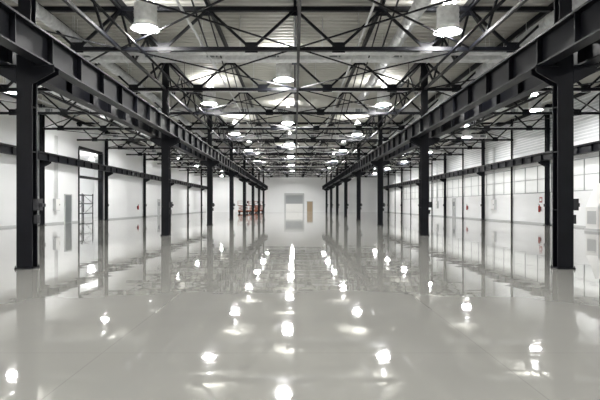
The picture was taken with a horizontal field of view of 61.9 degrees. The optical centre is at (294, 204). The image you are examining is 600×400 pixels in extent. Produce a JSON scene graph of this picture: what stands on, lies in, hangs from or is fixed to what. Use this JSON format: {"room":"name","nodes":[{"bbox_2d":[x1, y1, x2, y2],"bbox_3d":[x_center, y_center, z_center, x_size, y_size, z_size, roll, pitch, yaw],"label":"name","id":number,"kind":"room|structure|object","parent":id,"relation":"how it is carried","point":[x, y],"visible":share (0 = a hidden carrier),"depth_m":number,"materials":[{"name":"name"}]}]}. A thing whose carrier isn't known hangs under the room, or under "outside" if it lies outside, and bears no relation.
{"room":"factory floor","nodes":[
{"label":"factory floor","id":0,"kind":"room"},
{"bbox_2d":[80,150,97,221],"bbox_3d":[-21.400,-2.020,49.150,6.200,6.920,23.100,0,0,0],"label":"wall","id":1,"kind":"structure","parent":0,"point":[87,186],"depth_m":58.56,"materials":[{"name":"white paint"}]},
{"bbox_2d":[0,93,205,225],"bbox_3d":[-18.150,-2.905,43.500,0.300,8.650,115.000,0,0,0],"label":"wall","id":2,"kind":"structure","parent":0,"point":[125,192],"depth_m":44.44,"materials":[{"name":"white paint"}]},
{"bbox_2d":[53,136,59,210],"bbox_3d":[-17.870,-2.380,37.500,0.260,5.600,0.700,0,0,0],"label":"electrical panel","id":3,"kind":"object","parent":2,"relation":"attached to","point":[56,202],"visible":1,"depth_m":37.49,"materials":[{"name":"grey paint"}]},
{"bbox_2d":[64,194,71,222],"bbox_3d":[-17.950,0.280,39.600,0.100,2.280,1.260,0,0,0],"label":"door","id":4,"kind":"structure","parent":2,"relation":"in","point":[67,197],"depth_m":39.53,"materials":[{"name":"silver metal"}]},
{"bbox_2d":[78,146,102,221],"bbox_3d":[-18.160,-1.755,44.150,0.400,6.350,5.340,0,0,0],"label":"trim","id":5,"kind":"structure","parent":2,"relation":"attached to","point":[100,154],"depth_m":46.56,"materials":[{"name":"black metal"}]},
{"bbox_2d":[0,211,205,227],"bbox_3d":[-17.990,1.360,43.500,0.020,0.120,115.000,0,0,0],"label":"baseboard","id":6,"kind":"structure","parent":2,"relation":"attached to","point":[205,211],"depth_m":48.46,"materials":[{"name":"grey paint"}]},
{"bbox_2d":[157,199,159,215],"bbox_3d":[-17.950,0.330,66.000,0.100,2.180,1.160,0,0,0],"label":"door","id":7,"kind":"structure","parent":2,"relation":"in","point":[158,200],"depth_m":65.79,"materials":[{"name":"grey paint"}]},
{"bbox_2d":[11,6,553,52],"bbox_3d":[0.000,-6.037,17.200,36.057,1.586,0.160,0,0,0],"label":"roof truss","id":8,"kind":"object","parent":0,"point":[163,47],"depth_m":17.13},
{"bbox_2d":[43,115,545,130],"bbox_3d":[0.000,-6.037,35.200,36.057,1.586,0.160,0,0,0],"label":"roof truss","id":9,"kind":"object","parent":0,"point":[59,127],"depth_m":35.13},
{"bbox_2d":[76,122,512,140],"bbox_3d":[0.000,-6.037,41.200,36.057,1.586,0.160,0,0,0],"label":"roof truss","id":10,"kind":"object","parent":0,"point":[79,124],"depth_m":41.13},
{"bbox_2d":[206,171,383,211],"bbox_3d":[0.000,-2.905,101.150,36.600,8.650,0.300,0,0,0],"label":"wall","id":11,"kind":"structure","parent":0,"point":[311,187],"depth_m":101.01,"materials":[{"name":"white paint"}]},
{"bbox_2d":[284,193,303,211],"bbox_3d":[-0.150,-0.480,100.825,4.000,3.800,0.350,0,0,0],"label":"door","id":12,"kind":"structure","parent":11,"relation":"in","point":[293,202],"depth_m":100.83,"materials":[{"name":"grey paint"}]},
{"bbox_2d":[307,201,312,211],"bbox_3d":[3.000,0.330,100.950,1.260,2.180,0.100,0,0,0],"label":"door","id":13,"kind":"structure","parent":11,"relation":"in","point":[309,203],"depth_m":100.96,"materials":[{"name":"beige paint"}]},
{"bbox_2d":[104,133,485,148],"bbox_3d":[0.000,-6.037,47.200,36.057,1.586,0.160,0,0,0],"label":"roof truss","id":14,"kind":"object","parent":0,"point":[119,147],"depth_m":47.13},
{"bbox_2d":[126,141,463,155],"bbox_3d":[0.000,-6.037,53.200,36.057,1.586,0.160,0,0,0],"label":"roof truss","id":15,"kind":"object","parent":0,"point":[322,142],"depth_m":53.14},
{"bbox_2d":[157,153,432,164],"bbox_3d":[0.000,-6.037,65.200,36.057,1.586,0.160,0,0,0],"label":"roof truss","id":16,"kind":"object","parent":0,"point":[191,163],"depth_m":65.14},
{"bbox_2d":[171,157,418,167],"bbox_3d":[0.000,-6.037,71.200,36.057,1.586,0.160,0,0,0],"label":"roof truss","id":17,"kind":"object","parent":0,"point":[171,157],"depth_m":71.14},
{"bbox_2d":[179,162,410,170],"bbox_3d":[0.000,-6.037,77.200,36.057,1.586,0.160,0,0,0],"label":"roof truss","id":18,"kind":"object","parent":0,"point":[179,162],"depth_m":77.12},
{"bbox_2d":[189,164,400,172],"bbox_3d":[0.000,-6.037,83.200,36.057,1.586,0.160,0,0,0],"label":"roof truss","id":19,"kind":"object","parent":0,"point":[189,164],"depth_m":83.13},
{"bbox_2d":[196,168,393,175],"bbox_3d":[0.000,-6.037,89.200,36.057,1.586,0.160,0,0,0],"label":"roof truss","id":20,"kind":"object","parent":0,"point":[196,168],"depth_m":89.18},
{"bbox_2d":[202,169,387,176],"bbox_3d":[0.000,-6.037,95.200,36.057,1.586,0.160,0,0,0],"label":"roof truss","id":21,"kind":"object","parent":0,"point":[202,169],"depth_m":95.12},
{"bbox_2d":[145,153,446,160],"bbox_3d":[0.000,-6.037,59.200,36.057,1.586,0.160,0,0,0],"label":"roof truss","id":22,"kind":"object","parent":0,"point":[155,159],"depth_m":59.13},
{"bbox_2d":[0,212,599,399],"bbox_3d":[-3.350,1.570,43.500,43.300,0.300,115.600,0,0,0],"label":"floor","id":23,"kind":"structure","parent":0,"point":[264,305],"depth_m":6.48,"materials":[{"name":"concrete"}]},
{"bbox_2d":[0,0,60,268],"bbox_3d":[-6.000,-2.830,11.200,1.360,8.500,0.360,0,0,0],"label":"steel column","id":24,"kind":"structure","parent":23,"relation":"on","point":[27,75],"depth_m":11.08,"materials":[{"name":"metal"}]},
{"bbox_2d":[40,104,51,224],"bbox_3d":[-17.600,-2.830,35.200,0.800,8.500,0.440,0,0,0],"label":"wall column","id":25,"kind":"structure","parent":23,"relation":"on","point":[43,164],"depth_m":35.07,"materials":[{"name":"black metal"}]},
{"bbox_2d":[0,142,206,188],"bbox_3d":[-17.420,-3.395,43.325,0.280,0.590,114.550,0,0,0],"label":"girder","id":26,"kind":"object","parent":25,"relation":"on","point":[9,149],"visible":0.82,"depth_m":41.94,"materials":[{"name":"black metal"}]},
{"bbox_2d":[80,193,92,218],"bbox_3d":[-22.300,0.115,51.200,1.080,2.600,5.480,0,0,0],"label":"scaffold","id":27,"kind":"object","parent":23,"relation":"on","point":[82,194],"visible":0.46,"depth_m":53.01,"materials":[{"name":"black metal"}]},
{"bbox_2d":[105,130,112,219],"bbox_3d":[-17.600,-2.830,47.200,0.800,8.500,0.440,0,0,0],"label":"wall column","id":28,"kind":"structure","parent":23,"relation":"on","point":[107,174],"depth_m":47.06,"materials":[{"name":"black metal"}]},
{"bbox_2d":[143,145,149,216],"bbox_3d":[-17.600,-2.830,59.200,0.800,8.500,0.440,0,0,0],"label":"wall column","id":29,"kind":"structure","parent":23,"relation":"on","point":[144,156],"depth_m":59.08,"materials":[{"name":"black metal"}]},
{"bbox_2d":[150,63,180,235],"bbox_3d":[-6.000,-2.830,23.200,1.360,8.500,0.360,0,0,0],"label":"steel column","id":30,"kind":"structure","parent":23,"relation":"on","point":[165,141],"depth_m":23.08,"materials":[{"name":"metal"}]},
{"bbox_2d":[187,164,191,213],"bbox_3d":[-17.600,-2.830,83.200,0.800,8.500,0.440,0,0,0],"label":"wall column","id":31,"kind":"structure","parent":23,"relation":"on","point":[188,187],"depth_m":83.07,"materials":[{"name":"black metal"}]},
{"bbox_2d":[201,168,204,211],"bbox_3d":[-17.600,-2.830,95.200,0.800,8.500,0.440,0,0,0],"label":"wall column","id":32,"kind":"structure","parent":23,"relation":"on","point":[201,168],"depth_m":95.07,"materials":[{"name":"black metal"}]},
{"bbox_2d":[200,107,219,224],"bbox_3d":[-6.000,-2.830,35.200,1.360,8.500,0.360,0,0,0],"label":"steel column","id":33,"kind":"structure","parent":23,"relation":"on","point":[209,163],"depth_m":35.08,"materials":[{"name":"metal"}]},
{"bbox_2d":[0,0,267,189],"bbox_3d":[-5.550,-3.475,43.325,0.300,0.750,114.550,0,0,0],"label":"girder","id":34,"kind":"object","parent":33,"relation":"on","point":[19,34],"visible":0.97,"depth_m":13.26,"materials":[{"name":"black metal"}]},
{"bbox_2d":[224,142,238,219],"bbox_3d":[-6.000,-2.830,47.200,1.360,8.500,0.360,0,0,0],"label":"steel column","id":35,"kind":"structure","parent":23,"relation":"on","point":[231,174],"depth_m":47.08,"materials":[{"name":"metal"}]},
{"bbox_2d":[238,201,248,212],"bbox_3d":[-8.900,0.357,86.000,1.900,2.115,0.920,0,0,-6],"label":"scissor lift","id":36,"kind":"object","parent":23,"relation":"on","point":[241,210],"visible":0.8,"depth_m":85.62,"materials":[{"name":"red metal"}]},
{"bbox_2d":[239,155,249,216],"bbox_3d":[-6.000,-2.830,59.200,1.360,8.500,0.360,0,0,0],"label":"steel column","id":37,"kind":"structure","parent":23,"relation":"on","point":[244,180],"depth_m":59.08,"materials":[{"name":"metal"}]},
{"bbox_2d":[248,162,257,214],"bbox_3d":[-6.000,-2.830,71.200,1.360,8.500,0.360,0,0,0],"label":"steel column","id":38,"kind":"structure","parent":23,"relation":"on","point":[252,184],"depth_m":71.08,"materials":[{"name":"metal"}]},
{"bbox_2d":[249,201,257,212],"bbox_3d":[-7.400,0.357,90.000,1.900,2.115,0.920,0,0,-23],"label":"scissor lift","id":39,"kind":"object","parent":23,"relation":"on","point":[256,209],"visible":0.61,"depth_m":89.73,"materials":[{"name":"brown paint"}]},
{"bbox_2d":[255,165,262,213],"bbox_3d":[-6.000,-2.830,83.200,1.360,8.500,0.360,0,0,0],"label":"steel column","id":40,"kind":"structure","parent":23,"relation":"on","point":[258,187],"depth_m":83.09,"materials":[{"name":"metal"}]},
{"bbox_2d":[260,174,266,211],"bbox_3d":[-6.000,-2.830,95.200,1.360,8.500,0.360,0,0,0],"label":"steel column","id":41,"kind":"structure","parent":23,"relation":"on","point":[263,189],"depth_m":95.07,"materials":[{"name":"metal"}]},
{"bbox_2d":[323,173,329,211],"bbox_3d":[6.000,-2.830,95.200,1.360,8.500,0.360,0,0,0],"label":"steel column","id":42,"kind":"structure","parent":23,"relation":"on","point":[326,189],"depth_m":95.07,"materials":[{"name":"metal"}]},
{"bbox_2d":[327,165,334,213],"bbox_3d":[6.000,-2.830,83.200,1.360,8.500,0.360,0,0,0],"label":"steel column","id":43,"kind":"structure","parent":23,"relation":"on","point":[331,187],"depth_m":83.09,"materials":[{"name":"metal"}]},
{"bbox_2d":[332,162,341,214],"bbox_3d":[6.000,-2.830,71.200,1.360,8.500,0.360,0,0,0],"label":"steel column","id":44,"kind":"structure","parent":23,"relation":"on","point":[336,184],"depth_m":71.08,"materials":[{"name":"metal"}]},
{"bbox_2d":[340,155,350,216],"bbox_3d":[6.000,-2.830,59.200,1.360,8.500,0.360,0,0,0],"label":"steel column","id":45,"kind":"structure","parent":23,"relation":"on","point":[345,180],"depth_m":59.08,"materials":[{"name":"metal"}]},
{"bbox_2d":[351,141,365,219],"bbox_3d":[6.000,-2.830,47.200,1.360,8.500,0.360,0,0,0],"label":"steel column","id":46,"kind":"structure","parent":23,"relation":"on","point":[358,174],"depth_m":47.08,"materials":[{"name":"metal"}]},
{"bbox_2d":[370,107,389,224],"bbox_3d":[6.000,-2.830,35.200,1.360,8.500,0.360,0,0,0],"label":"steel column","id":47,"kind":"structure","parent":23,"relation":"on","point":[380,163],"depth_m":35.08,"materials":[{"name":"metal"}]},
{"bbox_2d":[385,169,388,211],"bbox_3d":[17.560,-2.830,95.200,0.800,8.500,0.440,0,0,0],"label":"wall column","id":48,"kind":"structure","parent":23,"relation":"on","point":[388,169],"depth_m":95.07,"materials":[{"name":"black metal"}]},
{"bbox_2d":[395,169,395,212],"bbox_3d":[17.860,-2.830,89.200,0.200,8.500,0.200,0,0,0],"label":"wall post","id":49,"kind":"object","parent":23,"relation":"on","point":[395,169],"visible":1,"depth_m":89.14,"materials":[{"name":"black metal"}]},
{"bbox_2d":[398,164,402,213],"bbox_3d":[17.560,-2.830,83.200,0.800,8.500,0.440,0,0,0],"label":"wall column","id":50,"kind":"structure","parent":23,"relation":"on","point":[400,187],"depth_m":83.07,"materials":[{"name":"black metal"}]},
{"bbox_2d":[410,162,410,213],"bbox_3d":[17.860,-2.830,77.200,0.200,8.500,0.200,0,0,0],"label":"wall post","id":51,"kind":"object","parent":23,"relation":"on","point":[410,162],"visible":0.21,"depth_m":77.14,"materials":[{"name":"black metal"}]},
{"bbox_2d":[415,155,419,214],"bbox_3d":[17.560,-2.830,71.200,0.800,8.500,0.440,0,0,0],"label":"wall column","id":52,"kind":"structure","parent":23,"relation":"on","point":[418,184],"depth_m":71.07,"materials":[{"name":"black metal"}]},
{"bbox_2d":[409,63,439,235],"bbox_3d":[6.000,-2.830,23.200,1.360,8.500,0.360,0,0,0],"label":"steel column","id":53,"kind":"structure","parent":23,"relation":"on","point":[424,141],"depth_m":23.08,"materials":[{"name":"metal"}]},
{"bbox_2d":[431,155,432,215],"bbox_3d":[17.860,-2.830,65.200,0.200,8.500,0.200,0,0,0],"label":"wall post","id":54,"kind":"object","parent":23,"relation":"on","point":[431,155],"visible":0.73,"depth_m":65.14,"materials":[{"name":"black metal"}]},
{"bbox_2d":[440,153,445,216],"bbox_3d":[17.560,-2.830,59.200,0.800,8.500,0.440,0,0,0],"label":"wall column","id":55,"kind":"structure","parent":23,"relation":"on","point":[442,180],"depth_m":59.08,"materials":[{"name":"black metal"}]},
{"bbox_2d":[462,142,463,217],"bbox_3d":[17.860,-2.830,53.200,0.200,8.500,0.200,0,0,0],"label":"wall post","id":56,"kind":"object","parent":23,"relation":"on","point":[462,142],"visible":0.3,"depth_m":53.14,"materials":[{"name":"black metal"}]},
{"bbox_2d":[476,130,484,219],"bbox_3d":[17.560,-2.830,47.200,0.800,8.500,0.440,0,0,0],"label":"wall column","id":57,"kind":"structure","parent":23,"relation":"on","point":[482,174],"depth_m":47.06,"materials":[{"name":"black metal"}]},
{"bbox_2d":[511,119,512,221],"bbox_3d":[17.860,-2.830,41.200,0.200,8.500,0.200,0,0,0],"label":"wall post","id":58,"kind":"object","parent":23,"relation":"on","point":[511,119],"visible":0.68,"depth_m":41.14,"materials":[{"name":"black metal"}]},
{"bbox_2d":[538,104,549,224],"bbox_3d":[17.560,-2.830,35.200,0.800,8.500,0.440,0,0,0],"label":"wall column","id":59,"kind":"structure","parent":23,"relation":"on","point":[546,164],"depth_m":35.07,"materials":[{"name":"black metal"}]},
{"bbox_2d":[529,0,597,268],"bbox_3d":[6.000,-2.830,11.200,1.360,8.500,0.360,0,0,0],"label":"steel column","id":60,"kind":"structure","parent":23,"relation":"on","point":[562,75],"depth_m":11.08,"materials":[{"name":"metal"}]},
{"bbox_2d":[584,183,599,231],"bbox_3d":[16.350,-2.380,26.800,1.000,7.600,1.200,0,0,0],"label":"ventilation unit","id":61,"kind":"object","parent":23,"relation":"on","point":[593,205],"visible":0.97,"depth_m":26.80,"materials":[{"name":"grey paint"}]},
{"bbox_2d":[599,84,599,182],"bbox_3d":[17.860,-2.830,29.200,0.200,8.500,0.200,0,0,0],"label":"wall post","id":62,"kind":"object","parent":23,"relation":"on","point":[599,84],"visible":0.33,"depth_m":29.25,"materials":[{"name":"black metal"}]},
{"bbox_2d":[0,0,599,168],"bbox_3d":[0.000,-7.095,43.600,36.400,0.070,115.200,0,0,0],"label":"ceiling","id":63,"kind":"structure","parent":0,"point":[258,23],"depth_m":21.82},
{"bbox_2d":[5,78,15,93],"bbox_3d":[-14.000,-6.285,24.900,0.900,1.490,0.900,0,0,0],"label":"lamp","id":64,"kind":"object","parent":63,"relation":"hanging from","point":[7,81],"visible":0.24,"depth_m":24.61,"materials":[{"name":"metal"}]},
{"bbox_2d":[99,117,109,126],"bbox_3d":[-14.000,-6.285,36.700,0.900,1.490,0.900,0,0,0],"label":"lamp","id":65,"kind":"object","parent":63,"relation":"hanging from","point":[102,121],"visible":0.3,"depth_m":36.40,"materials":[{"name":"metal"}]},
{"bbox_2d":[38,85,184,153],"bbox_3d":[-13.200,-6.547,35.990,0.440,0.967,48.020,0,0,0],"label":"spiral duct","id":66,"kind":"object","parent":63,"relation":"hanging from","point":[40,86],"visible":0.14,"depth_m":31.52,"materials":[{"name":"metal"}]},
{"bbox_2d":[131,0,159,33],"bbox_3d":[-4.750,-6.285,15.900,0.900,1.490,0.900,0,0,0],"label":"lamp","id":67,"kind":"object","parent":63,"relation":"hanging from","point":[145,14],"visible":0.93,"depth_m":15.62,"materials":[{"name":"metal"}]},
{"bbox_2d":[201,80,216,105],"bbox_3d":[-4.750,-6.285,27.700,0.900,1.490,0.900,0,0,0],"label":"lamp","id":68,"kind":"object","parent":63,"relation":"hanging from","point":[210,101],"visible":0.78,"depth_m":27.45,"materials":[{"name":"metal"}]},
{"bbox_2d":[229,116,240,134],"bbox_3d":[-4.750,-6.285,39.500,0.900,1.490,0.900,0,0,0],"label":"lamp","id":69,"kind":"object","parent":63,"relation":"hanging from","point":[235,120],"visible":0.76,"depth_m":39.31,"materials":[{"name":"metal"}]},
{"bbox_2d":[274,63,293,81],"bbox_3d":[-0.500,-6.285,22.400,0.900,1.490,0.900,0,0,0],"label":"lamp","id":70,"kind":"object","parent":63,"relation":"hanging from","point":[283,70],"visible":0.85,"depth_m":22.12,"materials":[{"name":"metal"}]},
{"bbox_2d":[281,102,293,123],"bbox_3d":[-0.500,-6.285,34.200,0.900,1.490,0.900,0,0,0],"label":"lamp","id":71,"kind":"object","parent":63,"relation":"hanging from","point":[287,119],"visible":0.66,"depth_m":33.93,"materials":[{"name":"metal"}]},
{"bbox_2d":[285,130,293,144],"bbox_3d":[-0.500,-6.285,46.000,0.900,1.490,0.900,0,0,0],"label":"lamp","id":72,"kind":"object","parent":63,"relation":"hanging from","point":[287,142],"visible":0.53,"depth_m":45.73,"materials":[{"name":"metal"}]},
{"bbox_2d":[103,126,486,138],"bbox_3d":[-0.010,-6.465,44.500,34.020,1.130,0.560,0,0,0],"label":"ventilation duct","id":73,"kind":"object","parent":63,"relation":"hanging from","point":[292,136],"visible":0.4,"depth_m":44.25,"materials":[{"name":"metal"}]},
{"bbox_2d":[144,144,445,152],"bbox_3d":[-0.010,-6.465,56.500,34.020,1.130,0.560,0,0,0],"label":"roof truss","id":74,"kind":"object","parent":63,"relation":"hanging from","point":[146,150],"visible":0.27,"depth_m":56.25,"materials":[{"name":"metal"}]},
{"bbox_2d":[352,117,362,135],"bbox_3d":[4.950,-6.285,39.800,0.900,1.490,0.900,0,0,0],"label":"lamp","id":75,"kind":"object","parent":63,"relation":"hanging from","point":[354,132],"visible":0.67,"depth_m":39.60,"materials":[{"name":"metal"}]},
{"bbox_2d":[375,79,391,106],"bbox_3d":[4.950,-6.285,28.000,0.900,1.490,0.900,0,0,0],"label":"lamp","id":76,"kind":"object","parent":63,"relation":"hanging from","point":[384,101],"visible":0.8,"depth_m":27.74,"materials":[{"name":"metal"}]},
{"bbox_2d":[356,0,431,104],"bbox_3d":[3.900,-6.512,21.000,0.480,1.036,18.040,0,0,0],"label":"spiral duct","id":77,"kind":"object","parent":63,"relation":"hanging from","point":[400,35],"visible":0.67,"depth_m":18.13,"materials":[{"name":"metal"}]},
{"bbox_2d":[433,0,461,36],"bbox_3d":[4.950,-6.285,16.200,0.900,1.490,0.900,0,0,0],"label":"lamp","id":78,"kind":"object","parent":63,"relation":"hanging from","point":[448,14],"visible":0.92,"depth_m":15.93,"materials":[{"name":"metal"}]},
{"bbox_2d":[461,124,471,137],"bbox_3d":[14.200,-6.285,41.400,0.900,1.490,0.900,0,0,0],"label":"lamp","id":79,"kind":"object","parent":63,"relation":"hanging from","point":[467,133],"visible":0.71,"depth_m":41.11,"materials":[{"name":"metal"}]},
{"bbox_2d":[528,92,542,111],"bbox_3d":[14.200,-6.285,29.600,0.900,1.490,0.900,0,0,0],"label":"lamp","id":80,"kind":"object","parent":63,"relation":"hanging from","point":[537,107],"visible":0.7,"depth_m":29.34,"materials":[{"name":"metal"}]},
{"bbox_2d":[0,0,599,176],"bbox_3d":[0.000,-6.005,41.200,35.633,1.294,108.032,0,0,0],"label":"roof","id":81,"kind":"structure","parent":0,"point":[394,11],"depth_m":21.96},
{"bbox_2d":[12,0,247,168],"bbox_3d":[-8.200,-6.497,50.990,0.440,1.067,78.020,0,0,0],"label":"spiral duct","id":82,"kind":"object","parent":81,"relation":"hanging from","point":[42,14],"visible":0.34,"depth_m":21.30,"materials":[{"name":"metal"}]},
{"bbox_2d":[38,91,222,172],"bbox_3d":[-12.000,-6.045,41.200,0.100,1.470,108.025,0,0,0],"label":"truss","id":83,"kind":"object","parent":81,"relation":"attached to","point":[42,92],"visible":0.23,"depth_m":30.57,"materials":[{"name":"black metal"}]},
{"bbox_2d":[62,0,263,176],"bbox_3d":[-6.000,-6.045,41.200,0.100,1.470,108.047,0,0,0],"label":"truss","id":84,"kind":"object","parent":81,"relation":"attached to","point":[69,3],"visible":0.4,"depth_m":19.90,"materials":[{"name":"black metal"}]},
{"bbox_2d":[77,15,511,55],"bbox_3d":[0.000,-6.165,18.200,35.000,1.330,0.400,0,0,0],"label":"cable tray","id":85,"kind":"object","parent":84,"relation":"hanging from","point":[84,53],"visible":0.48,"depth_m":18.27,"materials":[{"name":"metal"}]},
{"bbox_2d":[52,115,537,127],"bbox_3d":[0.000,-6.165,36.200,35.000,1.330,0.400,0,0,0],"label":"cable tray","id":86,"kind":"object","parent":84,"relation":"hanging from","point":[61,115],"visible":0.21,"depth_m":36.00,"materials":[{"name":"metal"}]},
{"bbox_2d":[176,164,416,166],"bbox_3d":[0.000,-6.165,72.200,35.000,1.330,0.400,0,0,0],"label":"cable tray","id":87,"kind":"object","parent":84,"relation":"hanging from","point":[405,164],"visible":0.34,"depth_m":71.99,"materials":[{"name":"metal"}]},
{"bbox_2d":[3,63,599,91],"bbox_3d":[0.000,-6.165,24.200,35.000,1.330,0.400,0,0,0],"label":"cable tray","id":88,"kind":"object","parent":84,"relation":"hanging from","point":[128,63],"visible":0.26,"depth_m":24.23,"materials":[{"name":"metal"}]},
{"bbox_2d":[38,97,551,111],"bbox_3d":[-0.010,-6.465,32.500,34.020,1.130,0.560,0,0,0],"label":"ventilation duct","id":89,"kind":"object","parent":81,"relation":"hanging from","point":[350,109],"visible":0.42,"depth_m":32.25,"materials":[{"name":"metal"}]},
{"bbox_2d":[171,156,419,161],"bbox_3d":[-0.010,-6.465,68.500,34.020,1.130,0.560,0,0,0],"label":"ventilation duct","id":90,"kind":"object","parent":81,"relation":"hanging from","point":[339,156],"visible":0.23,"depth_m":68.25,"materials":[{"name":"metal"}]},
{"bbox_2d":[114,146,476,146],"bbox_3d":[0.000,-6.165,48.200,35.000,1.330,0.400,0,0,0],"label":"roof truss","id":91,"kind":"object","parent":81,"relation":"hanging from","point":[114,146],"visible":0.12,"depth_m":48.01,"materials":[{"name":"metal"}]},
{"bbox_2d":[152,153,440,158],"bbox_3d":[0.000,-6.165,60.200,35.000,1.330,0.400,0,0,0],"label":"cable tray","id":92,"kind":"object","parent":81,"relation":"hanging from","point":[278,153],"visible":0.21,"depth_m":60.01,"materials":[{"name":"metal"}]},
{"bbox_2d":[295,0,301,176],"bbox_3d":[0.120,-6.045,41.200,0.100,1.470,108.029,0,0,0],"label":"truss","id":93,"kind":"object","parent":81,"relation":"attached to","point":[298,1],"visible":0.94,"depth_m":18.25,"materials":[{"name":"black metal"}]},
{"bbox_2d":[0,0,599,178],"bbox_3d":[0.150,-5.943,43.500,29.400,1.575,114.800,0,0,0],"label":"pipes","id":94,"kind":"object","parent":81,"relation":"hanging from","point":[94,2],"visible":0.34,"depth_m":19.99,"materials":[{"name":"black metal"}]},
{"bbox_2d":[82,34,598,63],"bbox_3d":[-0.010,-6.465,20.600,34.020,1.130,0.560,0,0,0],"label":"ventilation duct","id":95,"kind":"object","parent":81,"relation":"hanging from","point":[103,59],"visible":0.27,"depth_m":20.38,"materials":[{"name":"metal"}]},
{"bbox_2d":[326,0,527,176],"bbox_3d":[6.000,-6.045,41.200,0.100,1.470,108.047,0,0,0],"label":"truss","id":96,"kind":"object","parent":81,"relation":"attached to","point":[520,3],"visible":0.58,"depth_m":19.72,"materials":[{"name":"black metal"}]},
{"bbox_2d":[342,0,587,171],"bbox_3d":[8.600,-6.477,50.990,0.520,1.106,78.020,0,0,0],"label":"spiral duct","id":97,"kind":"object","parent":81,"relation":"hanging from","point":[547,21],"visible":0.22,"depth_m":21.31,"materials":[{"name":"metal"}]},
{"bbox_2d":[367,62,599,172],"bbox_3d":[12.000,-6.045,41.200,0.100,1.470,108.025,0,0,0],"label":"truss","id":98,"kind":"object","parent":81,"relation":"attached to","point":[598,64],"visible":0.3,"depth_m":29.66,"materials":[{"name":"black metal"}]},
{"bbox_2d":[0,0,599,168],"bbox_3d":[0.000,-6.940,43.500,35.900,0.220,114.900,0,0,0],"label":"roof purlins","id":99,"kind":"structure","parent":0,"point":[540,15],"depth_m":25.97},
{"bbox_2d":[0,63,599,91],"bbox_3d":[0.000,-6.037,23.200,36.057,1.586,0.160,0,0,0],"label":"roof truss","id":100,"kind":"object","parent":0,"point":[3,87],"depth_m":23.13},
{"bbox_2d":[0,92,599,114],"bbox_3d":[0.000,-6.037,29.200,36.057,1.586,0.160,0,0,0],"label":"roof truss","id":101,"kind":"object","parent":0,"point":[11,111],"depth_m":29.15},
{"bbox_2d":[384,92,598,225],"bbox_3d":[18.135,-2.905,43.500,0.330,8.650,115.000,0,0,0],"label":"wall","id":102,"kind":"structure","parent":0,"point":[586,127],"depth_m":42.09,"materials":[{"name":"white paint"}]},
{"bbox_2d":[404,185,418,199],"bbox_3d":[18.115,-1.905,77.100,0.170,2.050,11.860,0,0,0],"label":"window","id":103,"kind":"structure","parent":102,"relation":"in","point":[414,189],"depth_m":76.84,"materials":[{"name":"white"}]},
{"bbox_2d":[435,164,438,207],"bbox_3d":[17.870,-2.380,63.000,0.260,5.600,0.700,0,0,0],"label":"electrical panel","id":104,"kind":"object","parent":102,"relation":"attached to","point":[436,201],"visible":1,"depth_m":62.78,"materials":[{"name":"grey paint"}]},
{"bbox_2d":[429,180,446,197],"bbox_3d":[18.115,-1.905,65.200,0.170,2.050,12.060,0,0,0],"label":"window","id":105,"kind":"structure","parent":102,"relation":"in","point":[440,184],"depth_m":62.49,"materials":[{"name":"white"}]},
{"bbox_2d":[452,198,455,217],"bbox_3d":[17.950,0.330,56.500,0.100,2.180,1.160,0,0,0],"label":"door","id":106,"kind":"structure","parent":102,"relation":"in","point":[453,199],"depth_m":56.30,"materials":[{"name":"grey paint"}]},
{"bbox_2d":[447,174,485,197],"bbox_3d":[18.115,-1.905,53.200,0.170,2.050,12.060,0,0,0],"label":"window","id":107,"kind":"structure","parent":102,"relation":"in","point":[472,184],"depth_m":52.66,"materials":[{"name":"white"}]},
{"bbox_2d":[384,211,585,227],"bbox_3d":[17.990,1.360,43.500,0.020,0.120,115.000,0,0,0],"label":"baseboard","id":108,"kind":"structure","parent":102,"relation":"attached to","point":[384,211],"depth_m":43.43,"materials":[{"name":"grey paint"}]},
{"bbox_2d":[491,147,496,209],"bbox_3d":[17.870,-2.380,45.000,0.260,5.600,0.700,0,0,0],"label":"electrical panel","id":109,"kind":"object","parent":102,"relation":"attached to","point":[493,202],"visible":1,"depth_m":44.80,"materials":[{"name":"grey paint"}]},
{"bbox_2d":[486,163,550,195],"bbox_3d":[18.115,-1.905,41.200,0.170,2.050,12.060,0,0,0],"label":"window","id":110,"kind":"structure","parent":102,"relation":"in","point":[527,180],"depth_m":40.23,"materials":[{"name":"white"}]},
{"bbox_2d":[551,156,598,191],"bbox_3d":[18.115,-1.905,29.200,0.170,2.050,12.060,0,0,0],"label":"window","id":111,"kind":"structure","parent":102,"relation":"in","point":[586,170],"depth_m":31.09,"materials":[{"name":"white"}]},
{"bbox_3d":[6.000,-2.830,-12.800,1.360,8.500,0.360,0,0,0],"label":"steel column","id":112,"kind":"structure","parent":0,"visible":0},
{"bbox_2d":[322,0,599,189],"bbox_3d":[5.550,-3.475,43.325,0.300,0.750,114.550,0,0,0],"label":"girder","id":113,"kind":"object","parent":112,"relation":"on","point":[580,28],"visible":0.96,"depth_m":12.69,"materials":[{"name":"black metal"}]},
{"bbox_2d":[327,39,599,188],"bbox_3d":[6.450,-3.475,43.325,0.300,0.750,114.550,0,0,0],"label":"girder","id":114,"kind":"object","parent":112,"relation":"on","point":[589,55],"visible":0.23,"depth_m":15.69,"materials":[{"name":"black metal"}]},
{"bbox_3d":[-6.000,-2.830,-12.800,1.360,8.500,0.360,0,0,0],"label":"steel column","id":115,"kind":"structure","parent":0,"visible":0},
{"bbox_2d":[0,45,262,188],"bbox_3d":[-6.450,-3.475,43.325,0.300,0.750,114.550,0,0,0],"label":"girder","id":116,"kind":"object","parent":115,"relation":"on","point":[58,85],"visible":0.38,"depth_m":16.40,"materials":[{"name":"black metal"}]},
{"bbox_3d":[17.560,-2.830,-12.800,0.800,8.500,0.440,0,0,0],"label":"wall column","id":117,"kind":"structure","parent":0,"visible":0},
{"bbox_2d":[383,140,599,188],"bbox_3d":[17.420,-3.395,43.325,0.280,0.590,114.550,0,0,0],"label":"girder","id":118,"kind":"object","parent":117,"relation":"attached to","point":[590,147],"visible":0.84,"depth_m":40.58,"materials":[{"name":"black metal"}]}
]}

